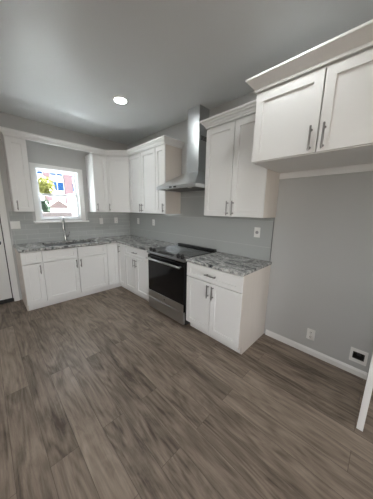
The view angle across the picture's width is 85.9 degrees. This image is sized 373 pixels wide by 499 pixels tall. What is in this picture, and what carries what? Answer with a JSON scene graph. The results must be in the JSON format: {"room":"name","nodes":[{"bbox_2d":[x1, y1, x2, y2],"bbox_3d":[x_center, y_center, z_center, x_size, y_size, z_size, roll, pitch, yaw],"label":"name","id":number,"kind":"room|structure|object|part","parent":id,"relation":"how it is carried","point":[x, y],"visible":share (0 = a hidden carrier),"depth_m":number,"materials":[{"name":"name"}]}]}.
{"room":"kitchen","nodes":[
{"label":"kitchen","id":0,"kind":"room"},
{"bbox_2d":[0,112,126,299],"bbox_3d":[-2.768,-0.542,2.975,0.130,2.769,4.420,12,16,44],"label":"wall","id":1,"kind":"structure","parent":0,"point":[37,152],"depth_m":3.22,"materials":[{"name":"grey paint"}]},
{"bbox_2d":[0,218,13,303],"bbox_3d":[-3.058,-0.134,2.718,0.178,2.058,0.870,12,16,44],"label":"door","id":2,"kind":"structure","parent":1,"relation":"in","point":[6,295],"depth_m":3.08,"materials":[{"name":"white paint"}]},
{"bbox_2d":[0,173,19,300],"bbox_3d":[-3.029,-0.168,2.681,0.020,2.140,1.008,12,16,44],"label":"trim","id":3,"kind":"structure","parent":1,"relation":"attached to","point":[3,212],"depth_m":3.03,"materials":[{"name":"white paint"}]},
{"bbox_2d":[2,135,34,211],"bbox_3d":[-2.407,-1.047,2.875,0.368,0.985,0.227,12,16,44],"label":"upper cabinet","id":4,"kind":"object","parent":1,"relation":"attached to","point":[14,149],"visible":1,"depth_m":2.77,"materials":[{"name":"white paint"}]},
{"bbox_3d":[-2.505,-1.037,2.817,0.311,0.985,0.005,12,16,44],"label":"panel","id":5,"kind":"part","parent":4,"relation":"part of","materials":[{"name":"white paint"}]},
{"bbox_2d":[29,162,88,222],"bbox_3d":[-2.181,-0.934,3.452,0.185,0.925,0.838,12,16,44],"label":"window","id":6,"kind":"structure","parent":1,"relation":"in","point":[34,167],"depth_m":3.41,"materials":[{"name":"white plastic"}]},
{"bbox_3d":[-2.231,-1.128,3.453,0.035,0.414,0.596,12,16,44],"label":"sash","id":7,"kind":"part","parent":6,"relation":"part of","materials":[{"name":"white plastic"}]},
{"bbox_3d":[-2.212,-0.749,3.501,0.035,0.411,0.596,12,16,44],"label":"sash","id":8,"kind":"part","parent":6,"relation":"part of","materials":[{"name":"white plastic"}]},
{"bbox_2d":[9,211,129,243],"bbox_3d":[-1.951,-0.436,3.734,0.007,0.527,1.994,12,16,44],"label":"tile backsplash","id":9,"kind":"structure","parent":1,"relation":"attached to","point":[30,232],"depth_m":3.62,"materials":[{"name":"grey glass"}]},
{"bbox_2d":[10,221,20,228],"bbox_3d":[-2.612,-0.373,3.060,0.008,0.118,0.116,12,16,44],"label":"light switch","id":10,"kind":"object","parent":9,"relation":"attached to","point":[14,224],"visible":1,"depth_m":3.06,"materials":[{"name":"white plastic"}]},
{"bbox_2d":[0,126,184,155],"bbox_3d":[-1.361,-1.605,3.082,2.630,0.082,0.932,0,11,-6],"label":"crown molding","id":11,"kind":"structure","parent":1,"relation":"attached to","point":[163,139],"depth_m":2.98,"materials":[{"name":"white paint"}]},
{"bbox_2d":[85,153,108,211],"bbox_3d":[-1.620,-1.185,3.650,0.368,0.985,0.236,12,16,44],"label":"upper cabinet","id":12,"kind":"object","parent":1,"relation":"attached to","point":[96,174],"visible":1,"depth_m":3.56,"materials":[{"name":"white paint"}]},
{"bbox_3d":[-1.523,-1.156,3.556,0.019,0.964,0.229,12,16,44],"label":"door","id":13,"kind":"part","parent":12,"relation":"part of","materials":[{"name":"white paint"}]},
{"bbox_2d":[106,156,130,211],"bbox_3d":[-1.238,-1.219,3.856,0.614,0.985,0.619,12,16,44],"label":"upper cabinet","id":14,"kind":"object","parent":1,"relation":"attached to","point":[117,167],"visible":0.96,"depth_m":3.63,"materials":[{"name":"white paint"}]},
{"bbox_2d":[0,286,372,498],"bbox_3d":[-0.174,1.443,0.610,7.640,0.120,4.540,12,16,44],"label":"floor","id":15,"kind":"structure","parent":0,"point":[105,394],"depth_m":1.48,"materials":[{"name":"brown wood"}]},
{"bbox_2d":[15,249,46,310],"bbox_3d":[-2.350,0.416,3.035,0.662,0.880,0.236,12,16,44],"label":"base cabinet","id":16,"kind":"object","parent":15,"relation":"on","point":[29,264],"visible":0.86,"depth_m":2.84,"materials":[{"name":"white paint"}]},
{"bbox_3d":[-2.447,0.426,2.979,0.605,0.880,0.018,12,16,44],"label":"panel","id":17,"kind":"part","parent":16,"relation":"part of","materials":[{"name":"white wood"}]},
{"bbox_3d":[-2.143,0.118,2.772,0.019,0.161,0.227,12,16,44],"label":"drawer","id":18,"kind":"part","parent":16,"relation":"part of","materials":[{"name":"white paint"}]},
{"bbox_3d":[-2.149,0.493,2.846,0.019,0.586,0.227,12,16,44],"label":"door","id":19,"kind":"part","parent":16,"relation":"part of","materials":[{"name":"white paint"}]},
{"bbox_2d":[41,241,108,305],"bbox_3d":[-1.936,0.343,3.443,0.662,0.880,0.936,12,16,44],"label":"base cabinet","id":20,"kind":"object","parent":15,"relation":"on","point":[69,274],"visible":0.96,"depth_m":3.20,"materials":[{"name":"white paint"}]},
{"bbox_3d":[-1.894,0.074,3.017,0.019,0.161,0.460,12,16,44],"label":"false drawer","id":21,"kind":"part","parent":20,"relation":"part of","materials":[{"name":"white paint"}]},
{"bbox_3d":[-1.901,0.449,3.091,0.019,0.586,0.460,12,16,44],"label":"door","id":22,"kind":"part","parent":20,"relation":"part of","materials":[{"name":"white paint"}]},
{"bbox_3d":[-1.563,0.016,3.342,0.019,0.161,0.461,12,16,44],"label":"false drawer","id":23,"kind":"part","parent":20,"relation":"part of","materials":[{"name":"white paint"}]},
{"bbox_3d":[-1.570,0.391,3.416,0.019,0.586,0.461,12,16,44],"label":"door","id":24,"kind":"part","parent":20,"relation":"part of","materials":[{"name":"white paint"}]},
{"bbox_2d":[106,243,129,290],"bbox_3d":[-1.241,0.250,3.980,0.875,0.880,0.817,12,16,44],"label":"base cabinet","id":25,"kind":"object","parent":15,"relation":"on","point":[115,251],"visible":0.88,"depth_m":3.63,"materials":[{"name":"white paint"}]},
{"bbox_2d":[13,235,177,252],"bbox_3d":[-1.386,-0.066,3.213,1.622,0.032,1.996,12,16,44],"label":"countertop","id":26,"kind":"structure","parent":25,"relation":"on","point":[138,242],"depth_m":3.33,"materials":[{"name":"grey stone"}]},
{"bbox_2d":[62,216,69,240],"bbox_3d":[-2.086,-0.350,3.413,0.097,0.422,0.202,0,11,-7],"label":"faucet","id":27,"kind":"object","parent":26,"relation":"on","point":[63,220],"visible":1,"depth_m":3.45,"materials":[{"name":"silver metal"}]},
{"bbox_2d":[44,241,92,252],"bbox_3d":[-1.939,0.007,3.374,0.381,0.192,0.736,12,16,44],"label":"sink","id":28,"kind":"object","parent":26,"relation":"in","point":[83,241],"visible":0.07,"depth_m":3.42,"materials":[{"name":"silver metal"}]},
{"bbox_3d":[-2.072,0.031,3.243,0.381,0.192,0.359,12,16,44],"label":"bowl","id":29,"kind":"part","parent":28,"relation":"part of","materials":[{"name":"silver metal"}]},
{"bbox_3d":[-1.810,-0.015,3.502,0.381,0.192,0.369,12,16,44],"label":"bowl","id":30,"kind":"part","parent":28,"relation":"part of","materials":[{"name":"silver metal"}]},
{"bbox_3d":[-1.334,0.266,3.630,0.019,0.756,0.186,12,16,44],"label":"door","id":31,"kind":"part","parent":25,"relation":"part of","materials":[{"name":"white paint"}]},
{"bbox_3d":[-1.166,0.273,3.611,0.244,0.756,0.019,12,16,44],"label":"door","id":32,"kind":"part","parent":25,"relation":"part of","materials":[{"name":"white paint"}]},
{"bbox_2d":[124,245,148,301],"bbox_3d":[-0.611,0.361,3.472,0.752,0.880,0.662,12,16,44],"label":"base cabinet","id":33,"kind":"object","parent":15,"relation":"on","point":[136,263],"visible":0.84,"depth_m":3.25,"materials":[{"name":"white paint"}]},
{"bbox_3d":[-0.950,0.402,3.415,0.354,0.586,0.019,12,16,44],"label":"door","id":34,"kind":"part","parent":33,"relation":"part of","materials":[{"name":"white paint"}]},
{"bbox_3d":[-0.814,0.054,3.215,0.720,0.161,0.019,12,16,44],"label":"drawer","id":35,"kind":"part","parent":33,"relation":"part of","materials":[{"name":"white paint"}]},
{"bbox_3d":[-0.693,0.457,3.164,0.358,0.586,0.019,12,16,44],"label":"door","id":36,"kind":"part","parent":33,"relation":"part of","materials":[{"name":"white paint"}]},
{"bbox_2d":[146,243,216,324],"bbox_3d":[-0.097,0.444,2.910,0.757,0.952,0.700,12,16,44],"label":"range","id":37,"kind":"object","parent":15,"relation":"on","point":[167,265],"visible":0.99,"depth_m":2.68,"materials":[{"name":"black metal"}]},
{"bbox_3d":[-0.317,0.167,2.626,0.700,0.027,0.061,12,16,44],"label":"oven handle","id":38,"kind":"part","parent":37,"relation":"part of","materials":[{"name":"silver metal"}]},
{"bbox_3d":[-0.294,0.824,2.790,0.749,0.158,0.034,12,16,44],"label":"storage drawer","id":39,"kind":"part","parent":37,"relation":"part of","materials":[{"name":"silver metal"}]},
{"bbox_3d":[-0.287,0.424,2.712,0.749,0.638,0.032,12,16,44],"label":"oven door","id":40,"kind":"part","parent":37,"relation":"part of","materials":[{"name":"black glass"}]},
{"bbox_3d":[-0.270,0.068,2.653,0.757,0.053,0.099,12,16,44],"label":"control panel","id":41,"kind":"part","parent":37,"relation":"part of","materials":[{"name":"silver metal"}]},
{"bbox_2d":[155,245,216,257],"bbox_3d":[-0.038,0.012,2.877,0.757,0.020,0.555,12,16,44],"label":"cooktop","id":42,"kind":"object","parent":37,"relation":"in","point":[189,251],"depth_m":2.82,"materials":[{"name":"black glass"}]},
{"bbox_2d":[186,262,270,353],"bbox_3d":[0.467,0.588,2.418,0.745,0.880,0.662,12,16,44],"label":"base cabinet","id":43,"kind":"object","parent":15,"relation":"on","point":[230,309],"visible":0.92,"depth_m":2.16,"materials":[{"name":"white paint"}]},
{"bbox_3d":[0.133,0.631,2.356,0.364,0.586,0.019,12,16,44],"label":"door","id":44,"kind":"part","parent":43,"relation":"part of","materials":[{"name":"white paint"}]},
{"bbox_3d":[0.272,0.283,2.153,0.737,0.161,0.019,12,16,44],"label":"drawer","id":45,"kind":"part","parent":43,"relation":"part of","materials":[{"name":"white paint"}]},
{"bbox_3d":[0.396,0.686,2.098,0.366,0.586,0.019,12,16,44],"label":"door","id":46,"kind":"part","parent":43,"relation":"part of","materials":[{"name":"white paint"}]},
{"bbox_2d":[186,252,271,276],"bbox_3d":[0.481,0.141,2.331,0.760,0.032,0.636,12,16,44],"label":"countertop","id":47,"kind":"structure","parent":43,"relation":"on","point":[230,263],"depth_m":2.22,"materials":[{"name":"grey stone"}]},
{"bbox_3d":[0.744,0.639,2.186,0.018,0.880,0.605,12,16,44],"label":"panel","id":48,"kind":"part","parent":43,"relation":"part of","materials":[{"name":"white wood"}]},
{"bbox_2d":[356,354,372,431],"bbox_3d":[1.438,0.048,1.361,0.597,2.382,0.036,-9,15,-42],"label":"end panel","id":49,"kind":"object","parent":15,"relation":"on","point":[369,383],"visible":1,"depth_m":1.34,"materials":[{"name":"white paint"}]},
{"bbox_2d":[0,0,372,144],"bbox_3d":[-0.123,-1.391,0.051,7.640,0.120,4.540,12,16,44],"label":"ceiling","id":50,"kind":"structure","parent":0,"point":[63,63],"depth_m":1.67,"materials":[{"name":"white paint"}]},
{"bbox_2d":[112,96,127,103],"bbox_3d":[-0.800,-1.804,2.424,0.180,0.010,0.180,12,16,44],"label":"recessed light","id":51,"kind":"object","parent":50,"relation":"in","point":[118,99],"visible":1,"depth_m":2.42,"materials":[{"name":"white plastic"}]},
{"bbox_2d":[127,91,372,375],"bbox_3d":[1.414,-0.249,1.869,7.400,2.769,0.120,12,16,44],"label":"wall","id":52,"kind":"structure","parent":0,"point":[321,279],"depth_m":1.95,"materials":[{"name":"grey paint"}]},
{"bbox_2d":[129,147,155,212],"bbox_3d":[-0.655,-1.131,3.461,0.792,0.985,0.368,12,16,44],"label":"upper cabinet","id":53,"kind":"object","parent":52,"relation":"attached to","point":[142,175],"visible":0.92,"depth_m":3.33,"materials":[{"name":"white paint"}]},
{"bbox_3d":[-0.886,-1.133,3.497,0.378,0.964,0.019,12,16,44],"label":"door","id":54,"kind":"part","parent":53,"relation":"part of","materials":[{"name":"white paint"}]},
{"bbox_3d":[-0.611,-1.075,3.228,0.385,0.964,0.019,12,16,44],"label":"door","id":55,"kind":"part","parent":53,"relation":"part of","materials":[{"name":"white paint"}]},
{"bbox_2d":[155,144,181,213],"bbox_3d":[-0.293,-1.055,3.107,0.230,0.985,0.368,12,16,44],"label":"upper cabinet","id":56,"kind":"object","parent":52,"relation":"attached to","point":[168,158],"visible":0.95,"depth_m":3.02,"materials":[{"name":"white paint"}]},
{"bbox_3d":[-0.390,-1.028,3.012,0.225,0.964,0.019,12,16,44],"label":"door","id":57,"kind":"part","parent":56,"relation":"part of","materials":[{"name":"white paint"}]},
{"bbox_3d":[-0.195,-1.042,3.050,0.008,0.985,0.311,12,16,44],"label":"panel","id":58,"kind":"part","parent":56,"relation":"part of","materials":[{"name":"white wood"}]},
{"bbox_2d":[156,104,208,192],"bbox_3d":[0.017,-1.317,2.648,0.750,1.022,0.487,12,16,44],"label":"range hood","id":59,"kind":"object","parent":52,"relation":"attached to","point":[193,180],"visible":0.88,"depth_m":2.62,"materials":[{"name":"silver metal"}]},
{"bbox_2d":[129,191,274,261],"bbox_3d":[-0.137,-0.517,3.303,3.128,0.915,0.009,12,16,44],"label":"tile backsplash","id":60,"kind":"structure","parent":52,"relation":"attached to","point":[225,234],"depth_m":2.91,"materials":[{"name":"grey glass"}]},
{"bbox_2d":[254,227,260,237],"bbox_3d":[0.832,-0.202,2.364,0.074,0.118,0.011,12,16,44],"label":"electrical outlet","id":61,"kind":"object","parent":60,"relation":"attached to","point":[256,229],"visible":1,"depth_m":2.36,"materials":[{"name":"white plastic"}]},
{"bbox_2d":[204,113,279,217],"bbox_3d":[0.594,-0.868,2.239,0.750,0.985,0.368,12,16,44],"label":"upper cabinet","id":62,"kind":"object","parent":52,"relation":"attached to","point":[235,186],"visible":0.91,"depth_m":2.11,"materials":[{"name":"white paint"}]},
{"bbox_3d":[0.363,-0.870,2.276,0.370,0.964,0.019,12,16,44],"label":"door","id":63,"kind":"part","parent":62,"relation":"part of","materials":[{"name":"white paint"}]},
{"bbox_3d":[0.630,-0.813,2.015,0.370,0.964,0.019,12,16,44],"label":"door","id":64,"kind":"part","parent":62,"relation":"part of","materials":[{"name":"white paint"}]},
{"bbox_3d":[0.876,-0.816,2.002,0.008,0.985,0.311,12,16,44],"label":"panel","id":65,"kind":"part","parent":62,"relation":"part of","materials":[{"name":"white wood"}]},
{"bbox_2d":[306,328,315,340],"bbox_3d":[1.299,0.889,2.096,0.074,0.118,0.009,12,16,44],"label":"electrical outlet","id":66,"kind":"object","parent":52,"relation":"attached to","point":[310,335],"visible":1,"depth_m":2.09,"materials":[{"name":"white plastic"}]},
{"bbox_2d":[252,46,372,178],"bbox_3d":[1.088,-0.919,1.513,0.935,0.586,0.668,12,16,44],"label":"upper cabinet","id":67,"kind":"object","parent":52,"relation":"attached to","point":[317,122],"visible":1,"depth_m":1.36,"materials":[{"name":"white paint"}]},
{"bbox_2d":[200,19,372,129],"bbox_3d":[0.833,-1.289,1.684,1.850,0.092,0.699,12,16,44],"label":"crown molding","id":68,"kind":"structure","parent":67,"relation":"on","point":[359,38],"depth_m":1.31,"materials":[{"name":"white paint"}]},
{"bbox_3d":[0.717,-0.937,1.473,0.458,0.496,0.019,12,16,44],"label":"door","id":69,"kind":"part","parent":67,"relation":"part of","materials":[{"name":"white paint"}]},
{"bbox_3d":[0.831,-0.749,1.352,0.017,0.155,0.037,12,16,44],"label":"handle","id":70,"kind":"part","parent":67,"relation":"part of","materials":[{"name":"silver metal"}]},
{"bbox_3d":[0.885,-0.738,1.299,0.017,0.155,0.037,12,16,44],"label":"handle","id":71,"kind":"part","parent":67,"relation":"part of","materials":[{"name":"silver metal"}]},
{"bbox_3d":[1.313,-0.701,1.790,0.931,0.058,0.018,12,16,44],"label":"mounting rail","id":72,"kind":"part","parent":67,"relation":"part of","materials":[{"name":"white paint"}]},
{"bbox_3d":[1.049,-0.867,1.148,0.466,0.496,0.019,12,16,44],"label":"door","id":73,"kind":"part","parent":67,"relation":"part of","materials":[{"name":"white paint"}]},
{"bbox_2d":[265,329,367,379],"bbox_3d":[1.298,1.076,2.127,0.931,0.066,0.014,12,16,44],"label":"baseboard","id":74,"kind":"structure","parent":52,"relation":"attached to","point":[328,359],"depth_m":2.05,"materials":[{"name":"white paint"}]},
{"bbox_2d":[349,347,368,365],"bbox_3d":[1.606,0.973,1.866,0.124,0.136,0.098,12,16,44],"label":"outlet box","id":75,"kind":"object","parent":52,"relation":"attached to","point":[358,354],"visible":0.96,"depth_m":1.85,"materials":[{"name":"white plastic"}]},
{"label":"outside","id":76,"kind":"structure","parent":0,"visible":0},
{"bbox_3d":[-9.106,-0.533,12.415,21.860,0.218,28.000,12,16,44],"label":"ground","id":77,"kind":"structure","parent":76,"visible":0},
{"bbox_2d":[41,199,50,211],"bbox_3d":[-5.163,-0.731,7.485,0.444,2.213,0.372,12,16,44],"label":"shrub","id":78,"kind":"object","parent":77,"relation":"on","point":[45,204],"visible":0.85,"depth_m":7.23,"materials":[{"name":"green plant"}]},
{"bbox_2d":[38,176,55,199],"bbox_3d":[-5.739,-1.408,8.349,0.812,3.187,0.699,12,16,44],"label":"tree","id":79,"kind":"object","parent":77,"relation":"on","point":[46,184],"visible":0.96,"depth_m":7.97,"materials":[{"name":"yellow plant"}]},
{"bbox_2d":[37,171,73,205],"bbox_3d":[-10.722,-5.335,16.787,4.100,7.450,11.000,12,16,44],"label":"house","id":80,"kind":"structure","parent":77,"relation":"on","point":[64,184],"depth_m":15.34,"materials":[{"name":"white"}]},
{"bbox_3d":[-9.820,-4.802,15.227,0.010,0.620,0.850,12,16,44],"label":"pane","id":81,"kind":"part","parent":80,"relation":"part of","materials":[{"name":"glass"}]},
{"bbox_2d":[42,212,71,216],"bbox_3d":[-5.033,-0.311,6.509,0.150,1.770,2.480,12,16,44],"label":"wall","id":82,"kind":"structure","parent":77,"relation":"on","point":[45,214],"depth_m":6.84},
{"bbox_2d":[49,199,67,211],"bbox_3d":[-6.263,-1.230,9.690,1.540,2.297,1.020,12,16,44],"label":"shed","id":83,"kind":"object","parent":77,"relation":"on","point":[56,206],"visible":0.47,"depth_m":9.04,"materials":[{"name":"white"}]},
{"bbox_2d":[66,194,76,216],"bbox_3d":[-4.649,-1.000,8.280,0.320,2.450,0.320,12,16,44],"label":"gate post","id":84,"kind":"object","parent":77,"relation":"on","point":[71,201],"visible":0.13,"depth_m":8.03,"materials":[{"name":"white"}]}
]}

